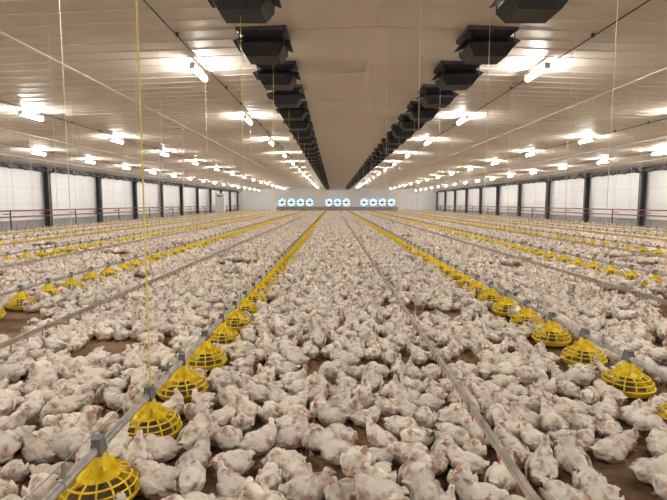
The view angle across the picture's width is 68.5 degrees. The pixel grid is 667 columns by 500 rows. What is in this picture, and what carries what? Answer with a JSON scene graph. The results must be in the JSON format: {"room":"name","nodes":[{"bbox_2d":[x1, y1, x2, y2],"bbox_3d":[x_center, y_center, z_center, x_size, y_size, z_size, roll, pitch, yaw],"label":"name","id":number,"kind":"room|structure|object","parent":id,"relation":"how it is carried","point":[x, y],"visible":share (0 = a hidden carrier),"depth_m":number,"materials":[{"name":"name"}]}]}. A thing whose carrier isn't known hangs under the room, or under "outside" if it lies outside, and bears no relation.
{"room":"farm building","nodes":[
{"label":"farm building","id":0,"kind":"room"},
{"bbox_2d":[0,161,236,220],"bbox_3d":[-19.100,-4.456,42.268,0.200,4.100,109.000,0,5,0],"label":"wall","id":1,"kind":"structure","parent":0,"point":[23,198],"depth_m":36.51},
{"bbox_2d":[1,186,225,203],"bbox_3d":[-18.988,-4.506,42.263,0.025,1.025,109.000,0,5,0],"label":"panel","id":2,"kind":"object","parent":1,"relation":"attached to","point":[1,186],"visible":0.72,"depth_m":42.85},
{"bbox_2d":[0,161,232,190],"bbox_3d":[-18.900,-6.258,42.095,0.200,0.300,109.000,0,5,0],"label":"eave","id":3,"kind":"object","parent":1,"relation":"attached to","point":[2,163],"visible":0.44,"depth_m":36.27,"materials":[{"name":"metal"}]},
{"bbox_2d":[0,208,236,230],"bbox_3d":[-18.940,-2.714,42.435,0.120,0.600,109.000,0,5,0],"label":"baseboard","id":4,"kind":"structure","parent":1,"relation":"attached to","point":[4,225],"depth_m":36.42,"materials":[{"name":"concrete"}]},
{"bbox_2d":[0,163,236,192],"bbox_3d":[-18.743,-6.165,41.953,0.315,0.262,107.450,0,5,0],"label":"inlet","id":5,"kind":"object","parent":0,"point":[39,169],"visible":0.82,"depth_m":37.40,"materials":[{"name":"grey plastic"}]},
{"bbox_2d":[0,0,666,190],"bbox_3d":[0.750,-6.819,42.141,39.900,0.772,109.200,0,5,0],"label":"ceiling","id":6,"kind":"structure","parent":0,"point":[99,37],"depth_m":14.12,"materials":[{"name":"paint"}]},
{"bbox_2d":[18,108,43,120],"bbox_3d":[-9.050,-4.072,14.678,0.110,0.252,1.090,0,5,0],"label":"lamp","id":7,"kind":"object","parent":6,"relation":"attached to","point":[20,112],"depth_m":14.58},
{"bbox_2d":[31,148,45,155],"bbox_3d":[-14.250,-4.735,23.656,0.110,0.252,1.090,0,5,0],"label":"lamp","id":8,"kind":"object","parent":6,"relation":"attached to","point":[32,151],"depth_m":23.58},
{"bbox_2d":[109,137,123,143],"bbox_3d":[-9.050,-4.626,20.452,0.110,0.252,1.090,0,5,0],"label":"lamp","id":9,"kind":"object","parent":6,"relation":"attached to","point":[110,138],"depth_m":20.35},
{"bbox_2d":[0,154,250,231],"bbox_3d":[-15.700,-5.018,46.232,0.059,3.870,97.000,0,5,0],"label":"pet feeder","id":10,"kind":"object","parent":6,"relation":"hanging from","point":[29,154],"visible":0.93,"depth_m":32.73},
{"bbox_2d":[0,151,253,234],"bbox_3d":[-13.900,-5.048,46.229,0.040,3.946,97.000,0,5,0],"label":"water line","id":11,"kind":"object","parent":6,"relation":"hanging from","point":[4,151],"visible":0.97,"depth_m":29.02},
{"bbox_2d":[0,143,258,189],"bbox_3d":[-14.090,-6.583,42.064,0.050,0.070,108.800,0,5,0],"label":"cable conduit","id":12,"kind":"object","parent":6,"relation":"attached to","point":[0,143],"visible":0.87,"depth_m":29.24,"materials":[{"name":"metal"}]},
{"bbox_2d":[0,140,269,239],"bbox_3d":[-12.100,-5.086,46.226,0.059,4.007,97.000,0,5,0],"label":"pet feeder","id":13,"kind":"object","parent":6,"relation":"hanging from","point":[49,140],"visible":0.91,"depth_m":25.64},
{"bbox_2d":[0,132,274,245],"bbox_3d":[-10.300,-5.116,46.223,0.040,4.082,97.000,0,5,0],"label":"water line","id":14,"kind":"object","parent":6,"relation":"hanging from","point":[60,237],"visible":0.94,"depth_m":22.11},
{"bbox_2d":[0,100,280,186],"bbox_3d":[-8.890,-6.779,42.045,0.050,0.070,108.800,0,5,0],"label":"cable conduit","id":15,"kind":"object","parent":6,"relation":"attached to","point":[36,111],"visible":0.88,"depth_m":18.43,"materials":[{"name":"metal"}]},
{"bbox_2d":[0,102,285,255],"bbox_3d":[-8.500,-5.154,46.219,0.059,4.143,97.000,0,5,0],"label":"pet feeder","id":16,"kind":"object","parent":6,"relation":"hanging from","point":[85,241],"visible":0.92,"depth_m":17.48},
{"bbox_2d":[0,93,294,268],"bbox_3d":[-6.700,-5.184,46.216,0.040,4.219,97.000,0,5,0],"label":"drinker line","id":17,"kind":"object","parent":6,"relation":"hanging from","point":[131,242],"visible":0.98,"depth_m":15.03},
{"bbox_2d":[0,37,306,295],"bbox_3d":[-4.850,-5.223,46.212,0.059,4.282,97.000,0,5,0],"label":"pet feeder","id":18,"kind":"object","parent":6,"relation":"hanging from","point":[35,284],"visible":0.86,"depth_m":10.40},
{"bbox_2d":[0,0,317,349],"bbox_3d":[-3.000,-5.254,46.209,0.040,4.360,97.000,0,5,0],"label":"drinker line","id":19,"kind":"object","parent":6,"relation":"hanging from","point":[9,342],"visible":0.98,"depth_m":6.39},
{"bbox_2d":[24,0,326,499],"bbox_3d":[-1.280,-5.290,46.206,0.059,4.418,97.000,0,5,0],"label":"pet feeder","id":20,"kind":"object","parent":6,"relation":"hanging from","point":[66,480],"visible":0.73,"depth_m":3.27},
{"bbox_2d":[189,62,207,81],"bbox_3d":[-2.930,-3.922,10.674,0.110,0.252,1.090,0,5,0],"label":"lamp","id":21,"kind":"object","parent":6,"relation":"attached to","point":[192,65],"depth_m":10.53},
{"bbox_2d":[143,0,317,185],"bbox_3d":[-2.770,-7.011,42.023,0.050,0.070,108.800,0,5,0],"label":"cable conduit","id":22,"kind":"object","parent":6,"relation":"attached to","point":[150,7],"visible":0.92,"depth_m":10.48,"materials":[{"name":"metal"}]},
{"bbox_2d":[208,0,281,22],"bbox_3d":[-1.250,-3.465,6.750,1.002,0.478,0.840,0,5,0],"label":"inlet","id":23,"kind":"object","parent":6,"relation":"attached to","point":[250,11],"depth_m":6.65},
{"bbox_2d":[244,115,252,124],"bbox_3d":[-2.930,-4.514,16.846,0.110,0.252,1.090,0,5,0],"label":"lamp","id":24,"kind":"object","parent":6,"relation":"attached to","point":[246,117],"depth_m":16.69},
{"bbox_2d":[233,25,292,64],"bbox_3d":[-1.250,-3.666,8.840,1.002,0.478,0.840,0,5,0],"label":"inlet","id":25,"kind":"object","parent":6,"relation":"attached to","point":[261,45],"depth_m":8.54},
{"bbox_2d":[253,60,300,89],"bbox_3d":[-1.250,-3.866,10.931,1.002,0.478,0.840,0,5,0],"label":"inlet","id":26,"kind":"object","parent":6,"relation":"attached to","point":[284,76],"depth_m":10.64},
{"bbox_2d":[266,84,305,107],"bbox_3d":[-1.250,-4.067,13.021,1.002,0.478,0.840,0,5,0],"label":"inlet","id":27,"kind":"object","parent":6,"relation":"attached to","point":[292,98],"depth_m":12.73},
{"bbox_2d":[275,101,309,120],"bbox_3d":[-1.250,-4.267,15.112,1.002,0.478,0.840,0,5,0],"label":"inlet","id":28,"kind":"object","parent":6,"relation":"attached to","point":[288,114],"depth_m":14.83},
{"bbox_2d":[283,114,311,130],"bbox_3d":[-1.250,-4.468,17.202,1.002,0.478,0.840,0,5,0],"label":"inlet","id":29,"kind":"object","parent":6,"relation":"attached to","point":[303,125],"depth_m":16.90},
{"bbox_2d":[288,124,314,137],"bbox_3d":[-1.250,-4.668,19.292,1.002,0.478,0.840,0,5,0],"label":"inlet","id":30,"kind":"object","parent":6,"relation":"attached to","point":[297,134],"depth_m":19.00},
{"bbox_2d":[293,132,316,144],"bbox_3d":[-1.250,-4.869,21.383,1.002,0.478,0.840,0,5,0],"label":"inlet","id":31,"kind":"object","parent":6,"relation":"attached to","point":[301,141],"depth_m":21.09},
{"bbox_2d":[297,139,317,149],"bbox_3d":[-1.250,-5.069,23.473,1.002,0.478,0.840,0,5,0],"label":"inlet","id":32,"kind":"object","parent":6,"relation":"attached to","point":[304,147],"depth_m":23.20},
{"bbox_2d":[300,145,318,153],"bbox_3d":[-1.250,-5.270,25.564,1.002,0.478,0.840,0,5,0],"label":"inlet","id":33,"kind":"object","parent":6,"relation":"attached to","point":[314,151],"depth_m":25.30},
{"bbox_2d":[302,149,319,157],"bbox_3d":[-1.250,-5.470,27.654,1.002,0.478,0.840,0,5,0],"label":"inlet","id":34,"kind":"object","parent":6,"relation":"attached to","point":[317,153],"depth_m":27.37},
{"bbox_2d":[305,153,320,160],"bbox_3d":[-1.250,-5.671,29.744,1.002,0.478,0.840,0,5,0],"label":"inlet","id":35,"kind":"object","parent":6,"relation":"attached to","point":[309,159],"depth_m":29.48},
{"bbox_2d":[306,155,321,163],"bbox_3d":[-1.250,-5.871,31.835,1.002,0.478,0.840,0,5,0],"label":"inlet","id":36,"kind":"object","parent":6,"relation":"attached to","point":[311,162],"depth_m":31.57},
{"bbox_2d":[0,162,666,318],"label":"pet feeder","id":37,"kind":"object","parent":6,"relation":"hanging from","point":[21,296],"visible":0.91,"depth_m":16.57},
{"bbox_2d":[0,23,666,190],"bbox_3d":[0.750,-6.787,42.044,35.070,0.602,109.000,0,5,0],"label":"trim","id":38,"kind":"structure","parent":6,"relation":"attached to","point":[234,25],"depth_m":17.72,"materials":[{"name":"paint"}]},
{"bbox_2d":[368,155,381,163],"bbox_3d":[2.750,-5.871,31.835,1.002,0.478,0.840,0,5,0],"label":"inlet","id":39,"kind":"object","parent":6,"relation":"attached to","point":[370,159],"depth_m":31.57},
{"bbox_2d":[236,0,519,186],"bbox_3d":[0.750,-7.209,43.008,4.799,0.111,110.980,0,5,0],"label":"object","id":40,"kind":"structure","parent":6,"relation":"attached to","point":[336,44],"depth_m":10.25,"materials":[{"name":"paint"}]},
{"bbox_2d":[371,152,384,160],"bbox_3d":[2.750,-5.671,29.744,1.002,0.478,0.840,0,5,0],"label":"inlet","id":41,"kind":"object","parent":6,"relation":"attached to","point":[374,157],"depth_m":29.48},
{"bbox_2d":[373,148,388,157],"bbox_3d":[2.750,-5.470,27.654,1.002,0.478,0.840,0,5,0],"label":"inlet","id":42,"kind":"object","parent":6,"relation":"attached to","point":[378,155],"depth_m":27.37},
{"bbox_2d":[376,143,393,153],"bbox_3d":[2.750,-5.270,25.564,1.002,0.478,0.840,0,5,0],"label":"inlet","id":43,"kind":"object","parent":6,"relation":"attached to","point":[381,150],"depth_m":25.27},
{"bbox_2d":[380,138,399,149],"bbox_3d":[2.750,-5.069,23.473,1.002,0.478,0.840,0,5,0],"label":"inlet","id":44,"kind":"object","parent":6,"relation":"attached to","point":[386,146],"depth_m":23.20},
{"bbox_2d":[385,132,407,144],"bbox_3d":[2.750,-4.869,21.383,1.002,0.478,0.840,0,5,0],"label":"inlet","id":45,"kind":"object","parent":6,"relation":"attached to","point":[391,140],"depth_m":21.09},
{"bbox_2d":[390,124,415,137],"bbox_3d":[2.750,-4.668,19.292,1.002,0.478,0.840,0,5,0],"label":"inlet","id":46,"kind":"object","parent":6,"relation":"attached to","point":[398,133],"depth_m":19.00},
{"bbox_2d":[397,114,427,130],"bbox_3d":[2.750,-4.468,17.202,1.002,0.478,0.840,0,5,0],"label":"inlet","id":47,"kind":"object","parent":6,"relation":"attached to","point":[407,124],"depth_m":16.90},
{"bbox_2d":[405,101,440,120],"bbox_3d":[2.750,-4.267,15.112,1.002,0.478,0.840,0,5,0],"label":"inlet","id":48,"kind":"object","parent":6,"relation":"attached to","point":[417,111],"depth_m":14.82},
{"bbox_2d":[416,84,458,107],"bbox_3d":[2.750,-4.067,13.021,1.002,0.478,0.840,0,5,0],"label":"inlet","id":49,"kind":"object","parent":6,"relation":"attached to","point":[433,97],"depth_m":12.73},
{"bbox_2d":[338,0,541,499],"bbox_3d":[0.870,-5.322,46.203,0.040,4.497,97.000,0,5,0],"label":"pipe","id":50,"kind":"object","parent":6,"relation":"hanging from","point":[521,481],"visible":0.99,"depth_m":3.49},
{"bbox_2d":[431,60,483,89],"bbox_3d":[2.750,-3.866,10.931,1.002,0.478,0.840,0,5,0],"label":"inlet","id":51,"kind":"object","parent":6,"relation":"attached to","point":[452,75],"depth_m":10.64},
{"bbox_2d":[457,115,467,124],"bbox_3d":[4.430,-4.514,16.846,0.110,0.252,1.090,0,5,0],"label":"lamp","id":52,"kind":"object","parent":6,"relation":"attached to","point":[465,117],"depth_m":16.67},
{"bbox_2d":[454,25,520,64],"bbox_3d":[2.750,-3.666,8.840,1.002,0.478,0.840,0,5,0],"label":"inlet","id":53,"kind":"object","parent":6,"relation":"attached to","point":[474,40],"depth_m":8.55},
{"bbox_2d":[365,0,649,182],"bbox_3d":[4.590,-6.999,42.024,0.050,0.070,108.800,0,5,0],"label":"cable conduit","id":54,"kind":"object","parent":6,"relation":"attached to","point":[593,35],"visible":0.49,"depth_m":9.26,"materials":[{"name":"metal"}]},
{"bbox_2d":[349,0,666,380],"bbox_3d":[2.540,-5.295,46.206,0.059,4.427,97.000,0,5,0],"label":"pet feeder","id":55,"kind":"object","parent":6,"relation":"hanging from","point":[600,340],"visible":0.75,"depth_m":5.12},
{"bbox_2d":[356,48,666,303],"bbox_3d":[4.340,-5.257,46.209,0.040,4.366,97.000,0,5,0],"label":"pipe","id":56,"kind":"object","parent":6,"relation":"hanging from","point":[633,292],"visible":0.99,"depth_m":9.68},
{"bbox_2d":[368,96,666,275],"bbox_3d":[6.150,-5.226,46.212,0.059,4.290,97.000,0,5,0],"label":"pet feeder","id":57,"kind":"object","parent":6,"relation":"hanging from","point":[569,253],"visible":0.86,"depth_m":13.35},
{"bbox_2d":[375,98,666,259],"bbox_3d":[8.000,-5.188,46.216,0.040,4.227,97.000,0,5,0],"label":"pipe","id":58,"kind":"object","parent":6,"relation":"hanging from","point":[545,237],"visible":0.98,"depth_m":16.58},
{"bbox_2d":[386,133,665,248],"bbox_3d":[9.800,-5.157,46.219,0.059,4.151,97.000,0,5,0],"label":"pet feeder","id":59,"kind":"object","parent":6,"relation":"hanging from","point":[598,238],"visible":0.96,"depth_m":21.04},
{"bbox_2d":[489,0,567,22],"bbox_3d":[2.750,-3.465,6.750,1.002,0.478,0.840,0,5,0],"label":"inlet","id":60,"kind":"object","parent":6,"relation":"attached to","point":[510,11],"depth_m":6.66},
{"bbox_2d":[398,118,666,186],"bbox_3d":[10.710,-6.767,42.046,0.050,0.070,108.800,0,5,0],"label":"cable conduit","id":61,"kind":"object","parent":6,"relation":"attached to","point":[665,118],"visible":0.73,"depth_m":20.63,"materials":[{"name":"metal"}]},
{"bbox_2d":[399,125,666,240],"bbox_3d":[11.600,-5.120,46.222,0.040,4.090,97.000,0,5,0],"label":"drinker line","id":62,"kind":"object","parent":6,"relation":"hanging from","point":[621,235],"visible":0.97,"depth_m":23.48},
{"bbox_2d":[524,62,549,81],"bbox_3d":[4.430,-3.922,10.674,0.110,0.252,1.090,0,5,0],"label":"lamp","id":63,"kind":"object","parent":6,"relation":"attached to","point":[545,66],"depth_m":10.56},
{"bbox_2d":[408,143,666,236],"bbox_3d":[13.400,-5.089,46.225,0.059,4.014,97.000,0,5,0],"label":"pet feeder","id":64,"kind":"object","parent":6,"relation":"hanging from","point":[642,143],"visible":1,"depth_m":28.06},
{"bbox_2d":[418,150,664,189],"bbox_3d":[15.910,-6.571,42.065,0.050,0.070,108.800,0,5,0],"label":"cable conduit","id":65,"kind":"object","parent":6,"relation":"attached to","point":[664,150],"visible":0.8,"depth_m":33.88,"materials":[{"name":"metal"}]},
{"bbox_2d":[420,153,666,231],"bbox_3d":[15.200,-5.052,46.229,0.040,3.953,97.000,0,5,0],"label":"drinker line","id":66,"kind":"object","parent":6,"relation":"hanging from","point":[602,225],"visible":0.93,"depth_m":31.07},
{"bbox_2d":[578,137,594,143],"bbox_3d":[10.550,-4.626,20.452,0.110,0.252,1.090,0,5,0],"label":"lamp","id":67,"kind":"object","parent":6,"relation":"attached to","point":[591,138],"depth_m":20.37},
{"bbox_2d":[651,150,666,155],"bbox_3d":[15.750,-4.735,23.656,0.110,0.252,1.090,0,5,0],"label":"lamp","id":68,"kind":"object","parent":6,"relation":"attached to","point":[659,152],"depth_m":23.64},
{"bbox_2d":[0,218,666,499],"bbox_3d":[0.750,-2.316,42.473,40.100,0.200,109.600,0,5,0],"label":"floor","id":69,"kind":"structure","parent":0,"point":[620,475],"depth_m":3.67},
{"bbox_2d":[43,167,57,226],"bbox_3d":[-18.470,-3.421,32.120,1.000,3.978,0.500,0,5,0],"label":"wall post","id":70,"kind":"object","parent":69,"relation":"on","point":[46,174],"visible":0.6,"depth_m":32.05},
{"bbox_2d":[56,434,140,499],"bbox_3d":[-1.280,1.194,2.676,0.431,0.362,0.431,-1,6,-7],"label":"pan","id":71,"kind":"object","parent":69,"relation":"on","point":[104,475],"visible":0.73,"depth_m":2.64,"materials":[{"name":"yellow plastic"}]},
{"bbox_2d":[96,174,107,223],"bbox_3d":[-18.470,-4.099,39.188,1.000,3.978,0.500,0,5,0],"label":"wall post","id":72,"kind":"object","parent":69,"relation":"on","point":[98,179],"visible":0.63,"depth_m":39.11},
{"bbox_2d":[0,205,239,229],"bbox_3d":[-18.653,-3.033,42.404,0.484,1.240,108.600,0,5,0],"label":"pipes","id":73,"kind":"object","parent":69,"relation":"on","point":[226,207],"visible":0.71,"depth_m":37.62,"materials":[{"name":"metal"}]},
{"bbox_2d":[132,178,141,218],"bbox_3d":[-18.470,-4.777,46.255,1.000,3.978,0.500,0,5,0],"label":"wall post","id":74,"kind":"object","parent":69,"relation":"on","point":[134,183],"visible":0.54,"depth_m":46.17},
{"bbox_2d":[128,384,181,437],"bbox_3d":[-1.280,1.123,3.413,0.431,0.362,0.431,0,5,-3],"label":"pan","id":75,"kind":"object","parent":69,"relation":"on","point":[152,418],"visible":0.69,"depth_m":3.37,"materials":[{"name":"yellow plastic"}]},
{"bbox_2d":[159,181,166,216],"bbox_3d":[-18.470,-5.455,53.323,1.000,3.978,0.500,0,5,0],"label":"wall post","id":76,"kind":"object","parent":69,"relation":"on","point":[161,182],"visible":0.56,"depth_m":53.21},
{"bbox_2d":[156,352,208,401],"bbox_3d":[-1.280,1.052,4.149,0.431,0.362,0.431,-1,6,-15],"label":"pan","id":77,"kind":"object","parent":69,"relation":"on","point":[184,378],"visible":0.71,"depth_m":4.10,"materials":[{"name":"yellow plastic"}]},
{"bbox_2d":[180,184,186,215],"bbox_3d":[-18.470,-6.133,60.390,1.000,3.978,0.500,0,5,0],"label":"wall post","id":78,"kind":"object","parent":69,"relation":"on","point":[181,186],"visible":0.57,"depth_m":60.29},
{"bbox_2d":[196,186,202,213],"bbox_3d":[-18.470,-6.811,67.458,1.000,3.978,0.500,0,5,0],"label":"wall post","id":79,"kind":"object","parent":69,"relation":"on","point":[197,188],"visible":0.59,"depth_m":67.37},
{"bbox_2d":[186,330,226,370],"bbox_3d":[-1.280,0.982,4.886,0.431,0.362,0.431,0,5,-2],"label":"pan","id":80,"kind":"object","parent":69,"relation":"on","point":[206,357],"visible":0.84,"depth_m":4.84,"materials":[{"name":"yellow plastic"}]},
{"bbox_2d":[209,188,214,212],"bbox_3d":[-18.470,-7.489,74.525,1.000,3.978,0.500,0,5,0],"label":"wall post","id":81,"kind":"object","parent":69,"relation":"on","point":[210,192],"visible":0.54,"depth_m":74.48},
{"bbox_2d":[215,193,225,211],"bbox_3d":[-17.000,-6.955,73.667,1.400,3.080,1.010,0,5,0],"label":"tall cabinet","id":82,"kind":"object","parent":69,"relation":"on","point":[219,197],"visible":0.9,"depth_m":73.20,"materials":[{"name":"white metal"}]},
{"bbox_2d":[209,313,240,344],"bbox_3d":[-1.280,0.911,5.623,0.431,0.362,0.431,-1,6,-12],"label":"pan","id":83,"kind":"object","parent":69,"relation":"on","point":[223,336],"visible":0.67,"depth_m":5.58,"materials":[{"name":"yellow plastic"}]},
{"bbox_2d":[225,300,251,330],"bbox_3d":[-1.280,0.840,6.359,0.431,0.362,0.431,-1,6,-8],"label":"pan","id":84,"kind":"object","parent":69,"relation":"on","point":[235,315],"visible":0.69,"depth_m":6.31,"materials":[{"name":"yellow plastic"}]},
{"bbox_2d":[237,290,259,315],"bbox_3d":[-1.280,0.770,7.096,0.431,0.362,0.431,0,5,-1],"label":"pan","id":85,"kind":"object","parent":69,"relation":"on","point":[245,304],"visible":0.59,"depth_m":7.05,"materials":[{"name":"yellow plastic"}]},
{"bbox_2d":[248,282,266,302],"bbox_3d":[-1.280,0.699,7.832,0.431,0.362,0.431,-1,6,-12],"label":"pan","id":86,"kind":"object","parent":69,"relation":"on","point":[253,294],"visible":0.57,"depth_m":7.78,"materials":[{"name":"yellow plastic"}]},
{"bbox_2d":[255,275,271,293],"bbox_3d":[-1.280,0.628,8.569,0.431,0.362,0.431,0,5,-1],"label":"pan","id":87,"kind":"object","parent":69,"relation":"on","point":[261,285],"visible":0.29,"depth_m":8.52,"materials":[{"name":"yellow plastic"}]},
{"bbox_2d":[0,210,666,499],"bbox_3d":[0.771,-3.151,48.382,38.131,0.365,95.483,0,5,0],"label":"flock","id":88,"kind":"object","parent":69,"relation":"on","point":[315,306],"visible":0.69,"depth_m":4.59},
{"bbox_2d":[451,189,455,211],"bbox_3d":[19.970,-8.167,81.593,1.000,3.978,0.500,0,5,0],"label":"wall post","id":89,"kind":"object","parent":69,"relation":"on","point":[451,189],"visible":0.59,"depth_m":81.54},
{"bbox_2d":[462,188,467,212],"bbox_3d":[19.970,-7.489,74.525,1.000,3.978,0.500,0,5,0],"label":"wall post","id":90,"kind":"object","parent":69,"relation":"on","point":[465,189],"visible":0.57,"depth_m":74.46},
{"bbox_2d":[467,275,487,296],"bbox_3d":[2.540,0.621,8.649,0.431,0.362,0.431,0,5,-3],"label":"pan","id":91,"kind":"object","parent":69,"relation":"on","point":[476,284],"visible":0.66,"depth_m":8.60,"materials":[{"name":"yellow plastic"}]},
{"bbox_2d":[475,186,481,213],"bbox_3d":[19.970,-6.811,67.458,1.000,3.978,0.500,0,5,0],"label":"wall post","id":92,"kind":"object","parent":69,"relation":"on","point":[479,188],"visible":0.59,"depth_m":67.33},
{"bbox_2d":[477,281,502,302],"bbox_3d":[2.540,0.692,7.912,0.431,0.362,0.431,0,5,0],"label":"pan","id":93,"kind":"object","parent":69,"relation":"on","point":[490,293],"visible":0.75,"depth_m":7.87,"materials":[{"name":"yellow plastic"}]},
{"bbox_2d":[492,184,499,215],"bbox_3d":[19.970,-6.133,60.390,1.000,3.978,0.500,0,5,0],"label":"wall post","id":94,"kind":"object","parent":69,"relation":"on","point":[496,186],"visible":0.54,"depth_m":60.30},
{"bbox_2d":[491,289,521,315],"bbox_3d":[2.540,0.762,7.176,0.431,0.362,0.431,0,5,-1],"label":"pan","id":95,"kind":"object","parent":69,"relation":"on","point":[506,301],"visible":0.75,"depth_m":7.13,"materials":[{"name":"yellow plastic"}]},
{"bbox_2d":[513,181,521,216],"bbox_3d":[19.970,-5.455,53.323,1.000,3.978,0.500,0,5,0],"label":"wall post","id":96,"kind":"object","parent":69,"relation":"on","point":[519,182],"visible":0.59,"depth_m":53.25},
{"bbox_2d":[509,299,543,325],"bbox_3d":[2.540,0.833,6.439,0.431,0.362,0.431,-1,6,-8],"label":"pan","id":97,"kind":"object","parent":69,"relation":"on","point":[526,313],"visible":0.73,"depth_m":6.40,"materials":[{"name":"yellow plastic"}]},
{"bbox_2d":[541,178,550,218],"bbox_3d":[19.970,-4.777,46.255,1.000,3.978,0.500,0,5,0],"label":"wall post","id":98,"kind":"object","parent":69,"relation":"on","point":[548,183],"visible":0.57,"depth_m":46.14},
{"bbox_2d":[435,205,666,226],"bbox_3d":[20.153,-3.033,42.404,0.484,1.240,108.600,0,5,0],"label":"pipes","id":99,"kind":"object","parent":69,"relation":"on","point":[441,206],"visible":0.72,"depth_m":40.49,"materials":[{"name":"metal"}]},
{"bbox_2d":[532,312,571,346],"bbox_3d":[2.540,0.903,5.702,0.431,0.362,0.431,0,5,-4],"label":"pan","id":100,"kind":"object","parent":69,"relation":"on","point":[550,336],"visible":0.96,"depth_m":5.65,"materials":[{"name":"yellow plastic"}]},
{"bbox_2d":[560,328,607,364],"bbox_3d":[2.540,0.974,4.966,0.431,0.362,0.431,0,5,-5],"label":"pan","id":101,"kind":"object","parent":69,"relation":"on","point":[583,347],"visible":0.9,"depth_m":4.92,"materials":[{"name":"yellow plastic"}]},
{"bbox_2d":[578,174,589,221],"bbox_3d":[19.970,-4.099,39.188,1.000,3.978,0.500,0,5,0],"label":"wall post","id":102,"kind":"object","parent":69,"relation":"on","point":[586,179],"visible":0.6,"depth_m":39.10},
{"bbox_2d":[600,349,656,398],"bbox_3d":[2.540,1.045,4.229,0.431,0.362,0.431,0,5,-2],"label":"pan","id":103,"kind":"object","parent":69,"relation":"on","point":[627,378],"visible":0.9,"depth_m":4.18,"materials":[{"name":"yellow plastic"}]},
{"bbox_2d":[632,167,646,225],"bbox_3d":[19.970,-3.421,32.120,1.000,3.978,0.500,0,5,0],"label":"wall post","id":104,"kind":"object","parent":69,"relation":"on","point":[643,174],"visible":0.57,"depth_m":32.05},
{"bbox_2d":[656,402,666,424],"bbox_3d":[2.540,1.115,3.493,0.431,0.362,0.431,0,5,-1],"label":"pan","id":105,"kind":"object","parent":69,"relation":"on","point":[662,413],"visible":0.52,"depth_m":3.59,"materials":[{"name":"yellow plastic"}]},
{"bbox_2d":[238,187,435,210],"bbox_3d":[0.750,-10.018,96.585,39.500,4.900,0.200,0,5,0],"label":"wall","id":106,"kind":"structure","parent":0,"point":[332,193],"depth_m":96.45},
{"bbox_2d":[278,198,285,206],"bbox_3d":[-10.100,-9.344,96.368,1.628,1.628,0.340,0,5,0],"label":"exhaust fan","id":107,"kind":"object","parent":106,"relation":"attached to","point":[282,202],"visible":1,"depth_m":96.38,"materials":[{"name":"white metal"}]},
{"bbox_2d":[288,198,294,206],"bbox_3d":[-8.300,-9.344,96.368,1.628,1.628,0.340,0,5,0],"label":"exhaust fan","id":108,"kind":"object","parent":106,"relation":"attached to","point":[291,201],"visible":0.86,"depth_m":96.43,"materials":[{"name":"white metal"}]},
{"bbox_2d":[296,198,304,206],"bbox_3d":[-6.500,-9.344,96.368,1.628,1.628,0.340,0,5,0],"label":"exhaust fan","id":109,"kind":"object","parent":106,"relation":"attached to","point":[300,202],"visible":1,"depth_m":96.41,"materials":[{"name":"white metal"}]},
{"bbox_2d":[306,198,312,206],"bbox_3d":[-4.700,-9.344,96.368,1.628,1.628,0.340,0,5,0],"label":"exhaust fan","id":110,"kind":"object","parent":106,"relation":"attached to","point":[309,202],"visible":0.9,"depth_m":96.45,"materials":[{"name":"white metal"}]},
{"bbox_2d":[325,198,332,206],"bbox_3d":[-0.900,-9.344,96.368,1.628,1.628,0.340,0,5,0],"label":"exhaust fan","id":111,"kind":"object","parent":106,"relation":"attached to","point":[328,202],"visible":0.98,"depth_m":96.41,"materials":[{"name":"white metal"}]},
{"bbox_2d":[276,207,397,210],"bbox_3d":[0.750,-8.064,96.642,24.000,0.900,0.060,0,5,0],"label":"baseboard","id":112,"kind":"structure","parent":106,"relation":"attached to","point":[281,208],"depth_m":96.59,"materials":[{"name":"concrete"}]},
{"bbox_2d":[333,198,341,206],"bbox_3d":[0.800,-9.344,96.368,1.628,1.628,0.340,0,5,0],"label":"exhaust fan","id":113,"kind":"object","parent":106,"relation":"attached to","point":[335,202],"visible":0.84,"depth_m":96.41,"materials":[{"name":"white metal"}]},
{"bbox_2d":[360,198,367,206],"bbox_3d":[6.000,-9.344,96.368,1.628,1.628,0.340,0,5,0],"label":"exhaust fan","id":114,"kind":"object","parent":106,"relation":"attached to","point":[363,199],"visible":0.7,"depth_m":96.38,"materials":[{"name":"white metal"}]},
{"bbox_2d":[378,198,385,206],"bbox_3d":[9.600,-9.344,96.368,1.628,1.628,0.340,0,5,0],"label":"exhaust fan","id":115,"kind":"object","parent":106,"relation":"attached to","point":[382,202],"visible":0.96,"depth_m":96.43,"materials":[{"name":"white metal"}]},
{"bbox_2d":[387,198,395,206],"bbox_3d":[11.400,-9.344,96.368,1.628,1.628,0.340,0,5,0],"label":"exhaust fan","id":116,"kind":"object","parent":106,"relation":"attached to","point":[393,202],"visible":0.94,"depth_m":96.39,"materials":[{"name":"white metal"}]},
{"bbox_2d":[438,164,666,219],"bbox_3d":[20.600,-4.456,42.268,0.200,4.100,109.000,0,5,0],"label":"wall","id":117,"kind":"structure","parent":0,"point":[621,200],"depth_m":40.34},
{"bbox_2d":[438,208,666,227],"bbox_3d":[20.440,-2.714,42.435,0.120,0.600,109.000,0,5,0],"label":"baseboard","id":118,"kind":"structure","parent":117,"relation":"attached to","point":[647,222],"depth_m":40.27,"materials":[{"name":"concrete"}]},
{"bbox_2d":[438,166,666,192],"bbox_3d":[20.243,-6.165,41.953,0.315,0.262,107.450,0,5,0],"label":"inlet","id":119,"kind":"object","parent":117,"relation":"attached to","point":[661,167],"visible":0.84,"depth_m":41.11,"materials":[{"name":"grey plastic"}]},
{"bbox_2d":[442,164,666,190],"bbox_3d":[20.400,-6.258,42.095,0.200,0.300,109.000,0,5,0],"label":"eave","id":120,"kind":"object","parent":117,"relation":"attached to","point":[656,166],"visible":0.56,"depth_m":38.86,"materials":[{"name":"metal"}]},
{"bbox_2d":[450,187,666,203],"bbox_3d":[20.488,-4.506,42.263,0.025,1.025,109.000,0,5,0],"label":"panel","id":121,"kind":"object","parent":117,"relation":"attached to","point":[662,187],"visible":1,"depth_m":44.59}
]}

